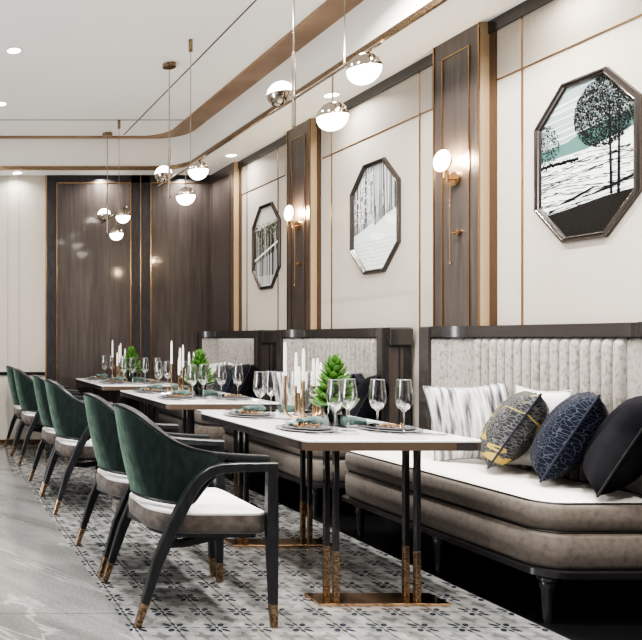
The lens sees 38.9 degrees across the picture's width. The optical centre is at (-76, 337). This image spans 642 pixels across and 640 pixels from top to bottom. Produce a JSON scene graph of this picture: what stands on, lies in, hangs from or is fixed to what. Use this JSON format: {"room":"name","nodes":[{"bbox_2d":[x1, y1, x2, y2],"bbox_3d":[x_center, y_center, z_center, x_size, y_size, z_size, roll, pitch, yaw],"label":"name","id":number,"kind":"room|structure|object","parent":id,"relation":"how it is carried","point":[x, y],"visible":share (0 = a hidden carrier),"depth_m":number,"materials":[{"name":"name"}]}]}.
{"room":"restaurant","nodes":[
{"label":"restaurant","id":0,"kind":"room"},
{"bbox_2d":[0,176,44,438],"bbox_3d":[-0.897,-0.620,8.050,8.205,3.600,0.200,0,0,0],"label":"wall","id":1,"kind":"structure","parent":0,"point":[32,188],"depth_m":7.95,"materials":[{"name":"white paint"}]},
{"bbox_2d":[7,176,7,433],"bbox_3d":[0.914,-0.303,7.948,0.010,2.967,0.004,0,0,0],"label":"trim","id":2,"kind":"structure","parent":1,"relation":"attached to","point":[7,176],"depth_m":7.95,"materials":[{"name":"grey"}]},
{"bbox_2d":[19,176,19,421],"bbox_3d":[1.041,-0.303,7.948,0.010,2.967,0.004,0,0,0],"label":"trim","id":3,"kind":"structure","parent":1,"relation":"attached to","point":[19,176],"depth_m":7.95,"materials":[{"name":"grey"}]},
{"bbox_2d":[0,439,40,444],"bbox_3d":[-1.836,1.153,7.940,6.327,0.055,0.020,0,0,0],"label":"baseboard","id":4,"kind":"structure","parent":1,"relation":"attached to","point":[2,441],"depth_m":7.93,"materials":[{"name":"brown metal"}]},
{"bbox_2d":[0,372,44,374],"bbox_3d":[-1.839,0.398,7.942,6.322,0.035,0.016,0,0,0],"label":"trim","id":5,"kind":"structure","parent":1,"relation":"attached to","point":[1,373],"depth_m":7.93,"materials":[{"name":"black paint"}]},
{"bbox_2d":[45,175,209,420],"bbox_3d":[2.319,-0.303,7.936,1.982,2.967,0.028,0,0,0],"label":"wall paneling","id":6,"kind":"structure","parent":1,"relation":"attached to","point":[146,289],"depth_m":7.93,"materials":[{"name":"brown wood"}]},
{"bbox_2d":[0,0,325,135],"bbox_3d":[-0.897,-2.226,2.475,8.205,0.188,10.950,0,0,0],"label":"ceiling","id":7,"kind":"structure","parent":0,"point":[78,59],"depth_m":5.48,"materials":[{"name":"white paint"}]},
{"bbox_2d":[6,47,21,53],"bbox_3d":[0.660,-2.129,5.340,0.114,0.006,0.114,0,0,0],"label":"recessed light","id":8,"kind":"object","parent":7,"relation":"in","point":[14,50],"visible":1,"depth_m":5.34,"materials":[{"name":"white"}]},
{"bbox_2d":[0,119,183,119],"bbox_3d":[-1.235,-2.130,7.050,7.530,0.004,0.020,0,0,0],"label":"trim","id":9,"kind":"structure","parent":7,"relation":"attached to","point":[0,119],"depth_m":7.04,"materials":[{"name":"grey"}]},
{"bbox_2d":[98,120,129,239],"bbox_3d":[1.900,-1.547,7.268,0.135,1.166,0.975,0,0,0],"label":"pendant lamp","id":10,"kind":"object","parent":7,"relation":"hanging from","point":[122,216],"visible":1,"depth_m":7.13,"materials":[{"name":"beige metal"}]},
{"bbox_2d":[154,39,208,204],"bbox_3d":[1.900,-1.547,5.367,0.135,1.166,0.975,0,0,0],"label":"pendant lamp","id":11,"kind":"object","parent":7,"relation":"hanging from","point":[197,170],"visible":1,"depth_m":5.21,"materials":[{"name":"white glass"}]},
{"bbox_2d":[0,0,363,138],"bbox_3d":[-1.121,-2.126,2.335,7.758,0.016,10.670,0,0,0],"label":"trim","id":12,"kind":"structure","parent":7,"relation":"attached to","point":[329,12],"depth_m":5.71,"materials":[{"name":"brown wood"}]},
{"bbox_2d":[124,0,256,134],"bbox_3d":[2.090,-2.130,2.285,0.010,0.004,10.570,0,0,0],"label":"trim","id":13,"kind":"structure","parent":7,"relation":"attached to","point":[255,0],"depth_m":5.54,"materials":[{"name":"grey"}]},
{"bbox_2d":[266,0,384,130],"bbox_3d":[1.900,-1.547,3.478,0.135,1.166,0.975,0,0,0],"label":"pendant lamp","id":14,"kind":"object","parent":7,"relation":"hanging from","point":[365,67],"visible":1,"depth_m":3.32,"materials":[{"name":"white glass"}]},
{"bbox_2d":[0,0,431,165],"bbox_3d":[-1.121,-1.960,2.335,7.758,0.345,10.670,0,0,0],"label":"ceiling","id":15,"kind":"structure","parent":0,"point":[369,19],"depth_m":6.50,"materials":[{"name":"white paint"}]},
{"bbox_2d":[0,0,447,169],"bbox_3d":[-1.119,-1.801,2.337,7.762,0.040,10.674,0,0,0],"label":"trim","id":16,"kind":"structure","parent":15,"relation":"attached to","point":[433,4],"depth_m":5.89,"materials":[{"name":"brown metal"}]},
{"bbox_2d":[0,0,525,175],"bbox_3d":[-0.898,-1.787,2.475,8.205,0.001,10.950,0,0,0],"label":"ceiling","id":17,"kind":"structure","parent":0,"point":[416,41],"depth_m":5.05,"materials":[{"name":"white paint"}]},
{"bbox_2d":[0,445,641,639],"bbox_3d":[-0.797,1.230,2.475,8.405,0.100,10.950,0,0,0],"label":"floor","id":18,"kind":"structure","parent":0,"point":[187,603],"depth_m":3.41,"materials":[{"name":"tile"}]},
{"bbox_2d":[4,366,62,454],"bbox_3d":[1.141,0.738,7.500,0.593,0.889,0.564,0,0,0],"label":"dining chair","id":19,"kind":"object","parent":18,"relation":"on","point":[17,408],"visible":0.29,"depth_m":7.42,"materials":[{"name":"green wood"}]},
{"bbox_2d":[11,368,80,465],"bbox_3d":[1.141,0.738,6.900,0.593,0.889,0.564,0,0,0],"label":"dining chair","id":20,"kind":"object","parent":18,"relation":"on","point":[30,416],"visible":0.61,"depth_m":6.73,"materials":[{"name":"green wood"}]},
{"bbox_2d":[28,375,112,494],"bbox_3d":[1.141,0.738,5.660,0.593,0.889,0.564,0,0,0],"label":"dining chair","id":21,"kind":"object","parent":18,"relation":"on","point":[48,432],"visible":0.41,"depth_m":5.57,"materials":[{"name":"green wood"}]},
{"bbox_2d":[40,379,113,514],"bbox_3d":[1.141,0.738,5.070,0.593,0.889,0.564,0,0,0],"label":"dining chair","id":22,"kind":"object","parent":18,"relation":"on","point":[73,442],"visible":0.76,"depth_m":4.88,"materials":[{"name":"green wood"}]},
{"bbox_2d":[76,378,177,422],"bbox_3d":[2.035,0.812,7.285,0.781,0.735,1.195,0,0,0],"label":"dining table","id":23,"kind":"object","parent":18,"relation":"on","point":[95,384],"visible":0.2,"depth_m":6.82,"materials":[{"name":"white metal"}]},
{"bbox_2d":[112,358,132,380],"bbox_3d":[2.056,0.326,7.428,0.238,0.238,0.146,0,0,-7],"label":"candelabra","id":24,"kind":"object","parent":23,"relation":"on","point":[124,379],"visible":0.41,"depth_m":7.39,"materials":[{"name":"gold metal"}]},
{"bbox_2d":[120,346,142,380],"bbox_3d":[2.065,0.263,7.209,0.215,0.363,0.218,0,0,-32],"label":"potted plant","id":25,"kind":"object","parent":23,"relation":"on","point":[131,354],"visible":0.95,"depth_m":7.17,"materials":[{"name":"green plant"}]},
{"bbox_2d":[75,393,215,577],"bbox_3d":[1.141,0.738,3.820,0.593,0.889,0.564,0,0,0],"label":"dining chair","id":26,"kind":"object","parent":18,"relation":"on","point":[111,477],"visible":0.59,"depth_m":3.68,"materials":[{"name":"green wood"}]},
{"bbox_2d":[101,403,278,628],"bbox_3d":[1.141,0.738,3.200,0.593,0.889,0.564,0,0,0],"label":"dining chair","id":27,"kind":"object","parent":18,"relation":"on","point":[169,477],"visible":1,"depth_m":2.98,"materials":[{"name":"fabric"}]},
{"bbox_2d":[120,390,278,508],"bbox_3d":[2.035,0.812,5.500,0.781,0.735,1.195,0,0,0],"label":"dining table","id":28,"kind":"object","parent":18,"relation":"on","point":[187,407],"visible":0.27,"depth_m":5.04,"materials":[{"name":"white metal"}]},
{"bbox_2d":[165,390,190,395],"bbox_3d":[1.866,0.412,5.332,0.161,0.050,0.103,0,0,-9],"label":"napkin","id":29,"kind":"object","parent":28,"relation":"on","point":[182,392],"visible":0.69,"depth_m":5.32,"materials":[{"name":"teal fabric"}]},
{"bbox_2d":[171,364,197,394],"bbox_3d":[2.056,0.326,5.643,0.238,0.238,0.146,0,0,-7],"label":"candelabra","id":30,"kind":"object","parent":28,"relation":"on","point":[179,376],"visible":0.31,"depth_m":5.60,"materials":[{"name":"gold metal"}]},
{"bbox_2d":[187,365,197,399],"bbox_3d":[1.910,0.321,5.140,0.072,0.249,0.072,0,0,33],"label":"wine glass","id":31,"kind":"object","parent":28,"relation":"on","point":[188,365],"visible":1,"depth_m":5.13,"materials":[{"name":"grey"}]},
{"bbox_2d":[187,365,197,385],"bbox_3d":[1.910,0.270,5.140,0.072,0.146,0.072,0,0,0],"label":"bowl","id":32,"kind":"object","parent":31,"relation":"on","point":[188,365],"depth_m":5.13,"materials":[{"name":"clear glass"}]},
{"bbox_2d":[184,348,214,396],"bbox_3d":[2.065,0.263,5.424,0.215,0.363,0.218,0,0,-32],"label":"potted plant","id":33,"kind":"object","parent":28,"relation":"on","point":[198,359],"visible":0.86,"depth_m":5.38,"materials":[{"name":"green plant"}]},
{"bbox_2d":[198,364,208,398],"bbox_3d":[2.015,0.321,5.210,0.072,0.249,0.072,0,0,33],"label":"wine glass","id":34,"kind":"object","parent":28,"relation":"on","point":[200,364],"visible":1,"depth_m":5.21,"materials":[{"name":"grey"}]},
{"bbox_2d":[198,365,208,384],"bbox_3d":[2.015,0.270,5.210,0.072,0.146,0.072,0,0,0],"label":"bowl","id":35,"kind":"object","parent":34,"relation":"on","point":[199,365],"depth_m":5.20,"materials":[{"name":"clear glass"}]},
{"bbox_2d":[202,390,224,395],"bbox_3d":[2.134,0.412,5.330,0.161,0.050,0.103,0,0,14],"label":"napkin","id":36,"kind":"object","parent":28,"relation":"on","point":[204,392],"visible":1,"depth_m":5.32,"materials":[{"name":"teal fabric"}]},
{"bbox_2d":[216,365,226,399],"bbox_3d":[2.127,0.321,5.170,0.072,0.249,0.072,0,0,33],"label":"wine glass","id":37,"kind":"object","parent":28,"relation":"on","point":[217,365],"visible":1,"depth_m":5.16,"materials":[{"name":"grey"}]},
{"bbox_2d":[216,365,226,384],"bbox_3d":[2.127,0.270,5.170,0.072,0.146,0.072,0,0,0],"label":"bowl","id":38,"kind":"object","parent":37,"relation":"on","point":[217,365],"depth_m":5.16,"materials":[{"name":"clear glass"}]},
{"bbox_2d":[232,365,242,399],"bbox_3d":[2.235,0.321,5.145,0.072,0.249,0.072,0,0,33],"label":"wine glass","id":39,"kind":"object","parent":28,"relation":"on","point":[233,365],"visible":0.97,"depth_m":5.14,"materials":[{"name":"grey"}]},
{"bbox_2d":[232,365,242,384],"bbox_3d":[2.235,0.270,5.145,0.072,0.146,0.072,0,0,0],"label":"bowl","id":40,"kind":"object","parent":39,"relation":"on","point":[233,365],"depth_m":5.14,"materials":[{"name":"clear glass"}]},
{"bbox_2d":[159,330,275,439],"bbox_3d":[2.844,0.557,7.191,0.664,1.246,1.471,0,0,0],"label":"sofa","id":41,"kind":"object","parent":18,"relation":"on","point":[257,348],"visible":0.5,"depth_m":6.88,"materials":[{"name":"grey fabric"}]},
{"bbox_2d":[190,361,227,386],"bbox_3d":[2.945,0.458,7.430,0.419,0.446,0.177,0,0,23],"label":"cushion","id":42,"kind":"object","parent":41,"relation":"on","point":[214,366],"visible":0.09,"depth_m":7.40,"materials":[{"name":"white fabric"}]},
{"bbox_2d":[206,364,235,390],"bbox_3d":[2.940,0.451,7.149,0.269,0.379,0.407,0,0,38],"label":"cushion","id":43,"kind":"object","parent":41,"relation":"on","point":[221,372],"visible":0.27,"depth_m":7.00,"materials":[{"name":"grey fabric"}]},
{"bbox_2d":[219,364,249,393],"bbox_3d":[2.945,0.446,6.849,0.266,0.403,0.415,0,0,43],"label":"cushion","id":44,"kind":"object","parent":41,"relation":"on","point":[227,387],"visible":0.38,"depth_m":6.71,"materials":[{"name":"blue fabric"}]},
{"bbox_2d":[231,364,261,397],"bbox_3d":[2.945,0.446,6.579,0.266,0.416,0.415,0,0,42],"label":"cushion","id":45,"kind":"object","parent":41,"relation":"on","point":[246,388],"visible":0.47,"depth_m":6.43,"materials":[{"name":"black fabric"}]},
{"bbox_2d":[223,327,412,516],"bbox_3d":[2.844,0.557,5.415,0.664,1.246,1.471,0,0,0],"label":"sofa","id":46,"kind":"object","parent":18,"relation":"on","point":[385,352],"visible":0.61,"depth_m":5.03,"materials":[{"name":"grey fabric"}]},
{"bbox_2d":[270,370,315,411],"bbox_3d":[2.945,0.458,5.655,0.419,0.446,0.177,0,0,23],"label":"cushion","id":47,"kind":"object","parent":46,"relation":"on","point":[279,396],"visible":0.21,"depth_m":5.66,"materials":[{"name":"white fabric"}]},
{"bbox_2d":[300,378,326,410],"bbox_3d":[2.940,0.451,5.374,0.269,0.379,0.407,0,0,38],"label":"cushion","id":48,"kind":"object","parent":46,"relation":"on","point":[308,405],"visible":0.11,"depth_m":5.27,"materials":[{"name":"grey fabric"}]},
{"bbox_2d":[322,373,364,410],"bbox_3d":[2.945,0.446,5.074,0.266,0.403,0.415,0,0,43],"label":"cushion","id":49,"kind":"object","parent":46,"relation":"on","point":[359,378],"visible":0.18,"depth_m":4.92,"materials":[{"name":"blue fabric"}]},
{"bbox_2d":[344,375,388,419],"bbox_3d":[2.945,0.446,4.804,0.266,0.416,0.415,0,0,42],"label":"cushion","id":50,"kind":"object","parent":46,"relation":"on","point":[362,409],"visible":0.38,"depth_m":4.66,"materials":[{"name":"black fabric"}]},
{"bbox_2d":[201,412,480,606],"bbox_3d":[2.035,0.812,3.715,0.781,0.735,1.195,0,0,0],"label":"dining table","id":51,"kind":"object","parent":18,"relation":"on","point":[266,429],"visible":0.85,"depth_m":3.25,"materials":[{"name":"white stone"}]},
{"bbox_2d":[231,404,265,411],"bbox_3d":[1.866,0.412,4.157,0.161,0.050,0.103,0,0,-9],"label":"napkin","id":52,"kind":"object","parent":51,"relation":"on","point":[257,407],"visible":0.78,"depth_m":4.14,"materials":[{"name":"teal fabric"}]},
{"bbox_2d":[223,412,275,417],"bbox_3d":[1.835,0.440,4.075,0.270,0.011,0.270,0,0,0],"label":"charger plate","id":53,"kind":"object","parent":51,"relation":"on","point":[225,413],"visible":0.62,"depth_m":4.01,"materials":[{"name":"grey ceramic"}]},
{"bbox_2d":[229,411,269,415],"bbox_3d":[1.835,0.432,4.075,0.216,0.013,0.216,0,0,0],"label":"dinner plate","id":54,"kind":"object","parent":53,"relation":"on","point":[231,412],"visible":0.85,"depth_m":4.06,"materials":[{"name":"grey ceramic"}]},
{"bbox_2d":[253,371,266,411],"bbox_3d":[1.920,0.321,4.130,0.072,0.249,0.072,0,0,33],"label":"wine glass","id":55,"kind":"object","parent":51,"relation":"on","point":[255,371],"visible":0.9,"depth_m":4.13,"materials":[{"name":"grey"}]},
{"bbox_2d":[253,372,266,396],"bbox_3d":[1.920,0.270,4.130,0.072,0.146,0.072,0,0,0],"label":"bowl","id":56,"kind":"object","parent":55,"relation":"on","point":[254,372],"depth_m":4.12,"materials":[{"name":"clear glass"}]},
{"bbox_2d":[264,371,277,413],"bbox_3d":[2.015,0.321,4.195,0.072,0.249,0.072,0,0,33],"label":"wine glass","id":57,"kind":"object","parent":51,"relation":"on","point":[265,371],"visible":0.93,"depth_m":4.18,"materials":[{"name":"grey"}]},
{"bbox_2d":[264,371,277,395],"bbox_3d":[2.015,0.270,4.195,0.072,0.146,0.072,0,0,0],"label":"bowl","id":58,"kind":"object","parent":57,"relation":"on","point":[265,371],"depth_m":4.18,"materials":[{"name":"clear glass"}]},
{"bbox_2d":[278,404,310,412],"bbox_3d":[2.134,0.412,4.155,0.161,0.050,0.103,0,0,14],"label":"napkin","id":59,"kind":"object","parent":51,"relation":"on","point":[290,408],"visible":0.66,"depth_m":4.15,"materials":[{"name":"teal fabric"}]},
{"bbox_2d":[288,371,301,414],"bbox_3d":[2.135,0.321,4.155,0.072,0.249,0.072,0,0,33],"label":"wine glass","id":60,"kind":"object","parent":51,"relation":"on","point":[289,371],"visible":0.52,"depth_m":4.16,"materials":[{"name":"grey"}]},
{"bbox_2d":[284,376,320,418],"bbox_3d":[2.056,0.326,3.858,0.238,0.238,0.146,0,0,-7],"label":"candelabra","id":61,"kind":"object","parent":51,"relation":"on","point":[297,395],"visible":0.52,"depth_m":3.82,"materials":[{"name":"gold metal"}]},
{"bbox_2d":[283,342,286,375],"bbox_3d":[1.940,0.112,3.880,0.017,0.191,0.017,0,0,0],"label":"taper candle","id":62,"kind":"object","parent":61,"relation":"in","point":[284,348],"visible":1,"depth_m":3.87,"materials":[{"name":"white wax"}]},
{"bbox_2d":[294,353,297,385],"bbox_3d":[2.020,0.168,3.920,0.017,0.191,0.017,0,0,0],"label":"taper candle","id":63,"kind":"object","parent":61,"relation":"in","point":[295,358],"visible":0.9,"depth_m":3.92,"materials":[{"name":"white wax"}]},
{"bbox_2d":[297,366,300,392],"bbox_3d":[1.963,0.216,3.780,0.017,0.149,0.017,0,0,0],"label":"taper candle","id":64,"kind":"object","parent":61,"relation":"in","point":[298,370],"visible":1,"depth_m":3.77,"materials":[{"name":"white wax"}]},
{"bbox_2d":[302,347,304,380],"bbox_3d":[2.008,0.140,3.820,0.017,0.183,0.017,0,0,0],"label":"taper candle","id":65,"kind":"object","parent":61,"relation":"in","point":[303,350],"visible":1,"depth_m":3.81,"materials":[{"name":"white wax"}]},
{"bbox_2d":[312,357,314,385],"bbox_3d":[2.045,0.179,3.790,0.017,0.154,0.017,0,0,0],"label":"taper candle","id":66,"kind":"object","parent":61,"relation":"in","point":[313,360],"visible":0.94,"depth_m":3.78,"materials":[{"name":"white wax"}]},
{"bbox_2d":[316,356,318,394],"bbox_3d":[2.115,0.210,3.880,0.017,0.216,0.017,0,0,0],"label":"taper candle","id":67,"kind":"object","parent":61,"relation":"in","point":[317,360],"visible":0.65,"depth_m":3.87,"materials":[{"name":"white wax"}]},
{"bbox_2d":[284,416,325,425],"bbox_3d":[1.866,0.412,3.547,0.161,0.050,0.103,0,0,-9],"label":"napkin","id":68,"kind":"object","parent":51,"relation":"on","point":[313,419],"visible":0.8,"depth_m":3.53,"materials":[{"name":"teal fabric"}]},
{"bbox_2d":[275,425,338,431],"bbox_3d":[1.835,0.440,3.465,0.270,0.011,0.270,0,0,0],"label":"charger plate","id":69,"kind":"object","parent":51,"relation":"on","point":[332,429],"visible":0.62,"depth_m":3.41,"materials":[{"name":"grey ceramic"}]},
{"bbox_2d":[281,423,331,429],"bbox_3d":[1.835,0.432,3.465,0.216,0.013,0.216,0,0,0],"label":"dinner plate","id":70,"kind":"object","parent":69,"relation":"on","point":[291,425],"visible":0.75,"depth_m":3.45,"materials":[{"name":"grey ceramic"}]},
{"bbox_2d":[295,422,321,428],"bbox_3d":[1.845,0.423,3.468,0.104,0.021,0.131,0,0,39],"label":"bead garland","id":71,"kind":"object","parent":70,"relation":"on","point":[296,424],"visible":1,"depth_m":3.45,"materials":[{"name":"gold metal"}]},
{"bbox_2d":[309,354,359,426],"bbox_3d":[2.065,0.263,3.639,0.215,0.363,0.218,0,0,-32],"label":"potted plant","id":72,"kind":"object","parent":51,"relation":"on","point":[333,367],"visible":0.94,"depth_m":3.60,"materials":[{"name":"green plant"}]},
{"bbox_2d":[326,379,343,432],"bbox_3d":[1.910,0.321,3.355,0.072,0.249,0.072,0,0,33],"label":"wine glass","id":73,"kind":"object","parent":51,"relation":"on","point":[328,379],"visible":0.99,"depth_m":3.35,"materials":[{"name":"grey"}]},
{"bbox_2d":[326,380,343,410],"bbox_3d":[1.910,0.270,3.355,0.072,0.146,0.072,0,0,0],"label":"bowl","id":74,"kind":"object","parent":73,"relation":"on","point":[328,380],"depth_m":3.34,"materials":[{"name":"clear glass"}]},
{"bbox_2d":[340,378,356,431],"bbox_3d":[2.015,0.321,3.425,0.072,0.249,0.072,0,0,33],"label":"wine glass","id":75,"kind":"object","parent":51,"relation":"on","point":[353,406],"visible":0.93,"depth_m":3.42,"materials":[{"name":"grey"}]},
{"bbox_2d":[340,379,356,409],"bbox_3d":[2.015,0.270,3.425,0.072,0.146,0.072,0,0,0],"label":"bowl","id":76,"kind":"object","parent":75,"relation":"on","point":[353,406],"depth_m":3.41,"materials":[{"name":"clear glass"}]},
{"bbox_2d":[340,416,377,425],"bbox_3d":[2.134,0.412,3.545,0.161,0.050,0.103,0,0,14],"label":"napkin","id":77,"kind":"object","parent":51,"relation":"on","point":[344,420],"visible":0.94,"depth_m":3.53,"materials":[{"name":"teal fabric"}]},
{"bbox_2d":[368,379,385,432],"bbox_3d":[2.127,0.321,3.385,0.072,0.249,0.072,0,0,33],"label":"wine glass","id":78,"kind":"object","parent":51,"relation":"on","point":[382,407],"visible":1,"depth_m":3.38,"materials":[{"name":"grey"}]},
{"bbox_2d":[368,379,385,409],"bbox_3d":[2.127,0.270,3.385,0.072,0.146,0.072,0,0,0],"label":"bowl","id":79,"kind":"object","parent":78,"relation":"on","point":[382,407],"depth_m":3.38,"materials":[{"name":"clear glass"}]},
{"bbox_2d":[357,425,422,431],"bbox_3d":[2.235,0.440,3.465,0.270,0.011,0.270,0,0,0],"label":"charger plate","id":80,"kind":"object","parent":51,"relation":"on","point":[358,426],"visible":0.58,"depth_m":3.41,"materials":[{"name":"grey ceramic"}]},
{"bbox_2d":[363,423,415,429],"bbox_3d":[2.235,0.432,3.465,0.216,0.013,0.216,0,0,0],"label":"dinner plate","id":81,"kind":"object","parent":80,"relation":"on","point":[406,427],"visible":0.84,"depth_m":3.45,"materials":[{"name":"grey ceramic"}]},
{"bbox_2d":[378,422,404,428],"bbox_3d":[2.245,0.423,3.468,0.104,0.021,0.131,0,0,39],"label":"bead garland","id":82,"kind":"object","parent":81,"relation":"on","point":[384,425],"visible":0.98,"depth_m":3.45,"materials":[{"name":"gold metal"}]},
{"bbox_2d":[395,379,412,432],"bbox_3d":[2.235,0.321,3.360,0.072,0.249,0.072,0,0,33],"label":"wine glass","id":83,"kind":"object","parent":51,"relation":"on","point":[409,407],"visible":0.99,"depth_m":3.35,"materials":[{"name":"grey"}]},
{"bbox_2d":[395,380,412,410],"bbox_3d":[2.235,0.270,3.360,0.072,0.146,0.072,0,0,0],"label":"bowl","id":84,"kind":"object","parent":83,"relation":"on","point":[409,407],"depth_m":3.35,"materials":[{"name":"clear glass"}]},
{"bbox_2d":[342,322,641,623],"bbox_3d":[2.844,0.557,3.640,0.664,1.246,1.471,0,0,0],"label":"sofa","id":85,"kind":"object","parent":18,"relation":"on","point":[551,530],"visible":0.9,"depth_m":3.37,"materials":[{"name":"beige fabric"}]},
{"bbox_2d":[423,382,508,461],"bbox_3d":[2.945,0.458,3.880,0.419,0.446,0.177,0,0,23],"label":"cushion","id":86,"kind":"object","parent":85,"relation":"on","point":[460,411],"visible":0.66,"depth_m":3.86,"materials":[{"name":"white fabric"}]},
{"bbox_2d":[480,390,548,468],"bbox_3d":[2.940,0.451,3.599,0.269,0.379,0.407,0,0,38],"label":"cushion","id":87,"kind":"object","parent":85,"relation":"on","point":[510,431],"visible":0.93,"depth_m":3.48,"materials":[{"name":"grey fabric"}]},
{"bbox_2d":[508,385,571,476],"bbox_3d":[3.057,0.456,3.581,0.116,0.414,0.344,0,0,6],"label":"cushion","id":88,"kind":"object","parent":85,"relation":"on","point":[552,399],"visible":0.27,"depth_m":3.53,"materials":[{"name":"white fabric"}]},
{"bbox_2d":[530,392,607,482],"bbox_3d":[2.945,0.446,3.299,0.266,0.403,0.415,0,0,43],"label":"cushion","id":89,"kind":"object","parent":85,"relation":"on","point":[559,444],"visible":0.9,"depth_m":3.18,"materials":[{"name":"blue fabric"}]},
{"bbox_2d":[582,396,641,497],"bbox_3d":[2.945,0.446,3.029,0.266,0.416,0.415,0,0,42],"label":"cushion","id":90,"kind":"object","parent":85,"relation":"on","point":[612,457],"visible":1,"depth_m":2.93,"materials":[{"name":"black fabric"}]},
{"bbox_2d":[242,16,641,427],"bbox_3d":[3.305,-0.620,2.575,0.200,3.600,11.150,0,0,0],"label":"wall","id":91,"kind":"structure","parent":0,"point":[599,280],"depth_m":4.02,"materials":[{"name":"white paint"}]},
{"bbox_2d":[210,162,241,330],"bbox_3d":[3.170,-0.303,7.617,0.071,2.967,0.664,0,0,0],"label":"pilaster","id":92,"kind":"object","parent":91,"relation":"attached to","point":[225,184],"depth_m":7.50,"materials":[{"name":"brown wood"}]},
{"bbox_2d":[247,193,247,330],"bbox_3d":[3.203,-0.269,7.160,0.005,2.897,0.010,0,0,0],"label":"trim","id":93,"kind":"structure","parent":91,"relation":"attached to","point":[247,193],"depth_m":7.15,"materials":[{"name":"gold metal"}]},
{"bbox_2d":[241,144,285,193],"bbox_3d":[3.204,-1.583,6.865,0.003,0.269,0.930,0,0,0],"label":"wall panel","id":94,"kind":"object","parent":91,"relation":"attached to","point":[272,165],"depth_m":6.79,"materials":[{"name":"beige paint"}]},
{"bbox_2d":[252,202,280,289],"bbox_3d":[3.194,-0.852,6.750,0.022,0.800,0.544,0,0,0],"label":"framed picture","id":95,"kind":"object","parent":91,"relation":"attached to","point":[268,226],"visible":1,"depth_m":6.74,"materials":[{"name":"grey"}]},
{"bbox_2d":[278,179,278,329],"bbox_3d":[3.203,-0.269,6.530,0.005,2.897,0.010,0,0,0],"label":"trim","id":96,"kind":"structure","parent":91,"relation":"attached to","point":[278,179],"depth_m":6.53,"materials":[{"name":"gold metal"}]},
{"bbox_2d":[284,205,301,286],"bbox_3d":[3.087,-0.771,6.050,0.106,0.686,0.138,0,0,0],"label":"wall sconce","id":97,"kind":"object","parent":91,"relation":"attached to","point":[289,211],"visible":1,"depth_m":6.03,"materials":[{"name":"gold metal"}]},
{"bbox_2d":[287,118,320,329],"bbox_3d":[3.170,-0.303,6.032,0.071,2.967,0.414,0,0,0],"label":"pilaster","id":98,"kind":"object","parent":91,"relation":"attached to","point":[303,140],"depth_m":5.97,"materials":[{"name":"brown wood"}]},
{"bbox_2d":[331,131,331,328],"bbox_3d":[3.203,-0.269,5.670,0.005,2.897,0.010,0,0,0],"label":"trim","id":99,"kind":"structure","parent":91,"relation":"attached to","point":[331,131],"depth_m":5.67,"materials":[{"name":"gold metal"}]},
{"bbox_2d":[350,157,400,274],"bbox_3d":[3.194,-0.856,5.125,0.022,0.800,0.556,0,0,0],"label":"framed picture","id":100,"kind":"object","parent":91,"relation":"attached to","point":[375,206],"visible":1,"depth_m":5.11,"materials":[{"name":"grey"}]},
{"bbox_2d":[322,66,432,157],"bbox_3d":[3.204,-1.583,5.173,0.003,0.269,1.255,0,0,0],"label":"trim","id":101,"kind":"structure","parent":91,"relation":"attached to","point":[399,103],"depth_m":5.02,"materials":[{"name":"beige paint"}]},
{"bbox_2d":[322,108,432,158],"bbox_3d":[3.203,-1.442,5.173,0.004,0.008,1.255,0,0,0],"label":"trim","id":102,"kind":"structure","parent":91,"relation":"attached to","point":[432,108],"depth_m":5.05,"materials":[{"name":"gold metal"}]},
{"bbox_2d":[238,0,552,168],"bbox_3d":[3.195,-1.752,2.475,0.020,0.070,10.950,0,0,0],"label":"trim","id":103,"kind":"structure","parent":91,"relation":"attached to","point":[526,7],"depth_m":4.77,"materials":[{"name":"black paint"}]},
{"bbox_2d":[419,72,420,326],"bbox_3d":[3.203,-0.269,4.660,0.005,2.897,0.010,0,0,0],"label":"trim","id":104,"kind":"structure","parent":91,"relation":"attached to","point":[419,72],"depth_m":4.66,"materials":[{"name":"gold metal"}]},
{"bbox_2d":[433,149,461,264],"bbox_3d":[3.087,-0.771,4.258,0.106,0.686,0.138,0,0,0],"label":"wall sconce","id":105,"kind":"object","parent":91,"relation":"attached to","point":[442,159],"visible":1,"depth_m":4.25,"materials":[{"name":"gold metal"}]},
{"bbox_2d":[433,22,496,325],"bbox_3d":[3.170,-0.303,4.238,0.071,2.967,0.412,0,0,0],"label":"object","id":106,"kind":"structure","parent":91,"relation":"attached to","point":[465,64],"depth_m":4.17,"materials":[{"name":"brown wood"}]},
{"bbox_2d":[339,489,641,601],"bbox_3d":[3.201,0.980,2.475,0.008,0.400,10.950,0,0,0],"label":"baseboard","id":107,"kind":"structure","parent":91,"relation":"attached to","point":[632,589],"depth_m":3.30,"materials":[{"name":"black"}]},
{"bbox_2d":[521,17,523,324],"bbox_3d":[3.203,-0.269,3.860,0.005,2.897,0.010,0,0,0],"label":"trim","id":108,"kind":"structure","parent":91,"relation":"attached to","point":[522,69],"depth_m":3.86,"materials":[{"name":"gold metal"}]},
{"bbox_2d":[497,0,641,78],"bbox_3d":[3.204,-1.583,0.515,0.003,0.269,7.030,0,0,0],"label":"trim","id":109,"kind":"structure","parent":91,"relation":"attached to","point":[557,25],"depth_m":3.66,"materials":[{"name":"beige paint"}]},
{"bbox_2d":[497,14,641,80],"bbox_3d":[3.203,-1.442,0.515,0.004,0.008,7.030,0,0,0],"label":"trim","id":110,"kind":"structure","parent":91,"relation":"attached to","point":[633,18],"depth_m":3.55,"materials":[{"name":"gold metal"}]},
{"bbox_2d":[534,66,641,242],"bbox_3d":[3.194,-0.872,3.492,0.022,0.800,0.556,0,0,0],"label":"framed picture","id":111,"kind":"object","parent":91,"relation":"attached to","point":[588,177],"visible":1,"depth_m":3.47,"materials":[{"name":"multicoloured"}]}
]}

